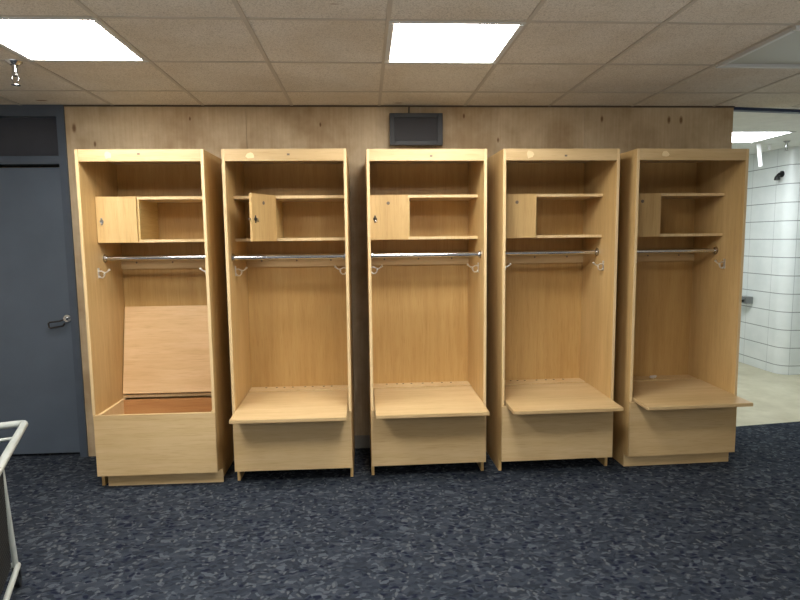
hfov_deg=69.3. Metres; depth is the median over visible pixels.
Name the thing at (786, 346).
tiled wall
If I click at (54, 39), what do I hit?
recessed light
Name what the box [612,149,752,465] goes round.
locker
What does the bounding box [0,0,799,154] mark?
ceiling
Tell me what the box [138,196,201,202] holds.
shelf
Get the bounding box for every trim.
[63,105,734,107]
[733,107,799,113]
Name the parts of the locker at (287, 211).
panel, cubby door, header rail, hanging rod, bench seat, panel, panel, panel, rail, seat rail, panel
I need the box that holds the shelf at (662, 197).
[661,196,717,198]
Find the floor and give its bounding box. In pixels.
[0,362,799,599]
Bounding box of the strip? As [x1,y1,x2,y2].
[757,143,762,166]
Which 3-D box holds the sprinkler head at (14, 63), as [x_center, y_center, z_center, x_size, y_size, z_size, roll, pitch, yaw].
[-1.997,-1.176,3.004,0.080,0.120,0.080,-1,6,-3]
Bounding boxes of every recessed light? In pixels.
[0,17,148,61]
[384,21,525,63]
[716,25,799,68]
[732,131,795,142]
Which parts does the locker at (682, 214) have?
panel, cubby door, seat rail, panel, rail, panel, hanging rod, panel, bench seat, header rail, panel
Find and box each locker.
[74,149,233,485]
[221,149,354,480]
[365,149,488,474]
[486,149,622,470]
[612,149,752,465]
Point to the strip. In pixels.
(759, 154)
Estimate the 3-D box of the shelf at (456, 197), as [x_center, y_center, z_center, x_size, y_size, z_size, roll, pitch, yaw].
[0.144,-0.698,3.965,0.713,0.019,0.334,-1,6,-4]
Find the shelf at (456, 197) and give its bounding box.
[409,194,477,200]
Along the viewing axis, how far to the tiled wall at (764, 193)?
6.70 m
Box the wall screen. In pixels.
[389,107,442,145]
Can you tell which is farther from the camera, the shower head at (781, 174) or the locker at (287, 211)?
the shower head at (781, 174)
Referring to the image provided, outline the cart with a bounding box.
[0,420,27,599]
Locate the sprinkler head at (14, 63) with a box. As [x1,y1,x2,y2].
[5,59,22,85]
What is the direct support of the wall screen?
attached to the wall at (355, 130)
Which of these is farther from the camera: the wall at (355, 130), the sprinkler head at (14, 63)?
the wall at (355, 130)
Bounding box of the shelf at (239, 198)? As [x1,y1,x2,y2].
[236,195,343,201]
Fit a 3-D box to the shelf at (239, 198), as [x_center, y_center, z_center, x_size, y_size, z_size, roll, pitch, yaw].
[-0.720,-0.681,3.898,0.713,0.019,0.334,-1,6,-3]
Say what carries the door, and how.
in the wall at (355, 130)
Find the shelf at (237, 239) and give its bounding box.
[235,237,344,241]
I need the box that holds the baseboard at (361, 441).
[355,435,369,447]
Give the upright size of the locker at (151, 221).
2.103 m
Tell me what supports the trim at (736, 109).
attached to the wall at (355, 130)
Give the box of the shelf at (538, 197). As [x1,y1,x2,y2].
[537,196,602,199]
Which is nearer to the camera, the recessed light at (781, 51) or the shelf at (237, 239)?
the recessed light at (781, 51)
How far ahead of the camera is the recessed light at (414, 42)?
2.77 m
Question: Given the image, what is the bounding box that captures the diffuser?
[729,31,799,63]
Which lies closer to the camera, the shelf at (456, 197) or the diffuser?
the diffuser
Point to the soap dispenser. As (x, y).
(745, 299)
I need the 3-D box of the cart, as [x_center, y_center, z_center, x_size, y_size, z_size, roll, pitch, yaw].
[-2.045,1.021,2.494,0.681,0.598,1.288,-3,7,-25]
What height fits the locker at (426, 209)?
2.103 m
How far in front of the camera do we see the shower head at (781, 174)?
6.32 m
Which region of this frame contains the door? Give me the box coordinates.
[0,104,88,456]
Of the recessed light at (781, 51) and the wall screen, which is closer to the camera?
the recessed light at (781, 51)
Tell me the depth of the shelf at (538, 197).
3.96 m
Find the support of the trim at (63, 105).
attached to the wall at (355, 130)
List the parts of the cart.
rail, leg, rail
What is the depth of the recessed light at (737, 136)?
5.48 m
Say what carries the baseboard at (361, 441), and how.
attached to the wall at (355, 130)
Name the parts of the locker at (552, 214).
panel, cubby door, rail, panel, seat rail, panel, hanging rod, panel, header rail, bench seat, panel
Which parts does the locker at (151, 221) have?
panel, cubby door, header rail, panel, hanging rod, panel, rail, panel, seat rail, bench seat, panel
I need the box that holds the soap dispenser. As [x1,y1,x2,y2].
[742,296,752,303]
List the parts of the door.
transom panel, lever, knob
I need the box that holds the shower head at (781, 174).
[774,171,784,179]
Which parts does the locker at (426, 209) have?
panel, cubby door, panel, rail, panel, seat rail, hanging rod, header rail, panel, bench seat, panel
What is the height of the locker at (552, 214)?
2.103 m
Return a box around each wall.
[0,107,733,455]
[738,148,784,371]
[772,146,799,374]
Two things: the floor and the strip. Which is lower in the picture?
the floor
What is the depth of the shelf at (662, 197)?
4.07 m

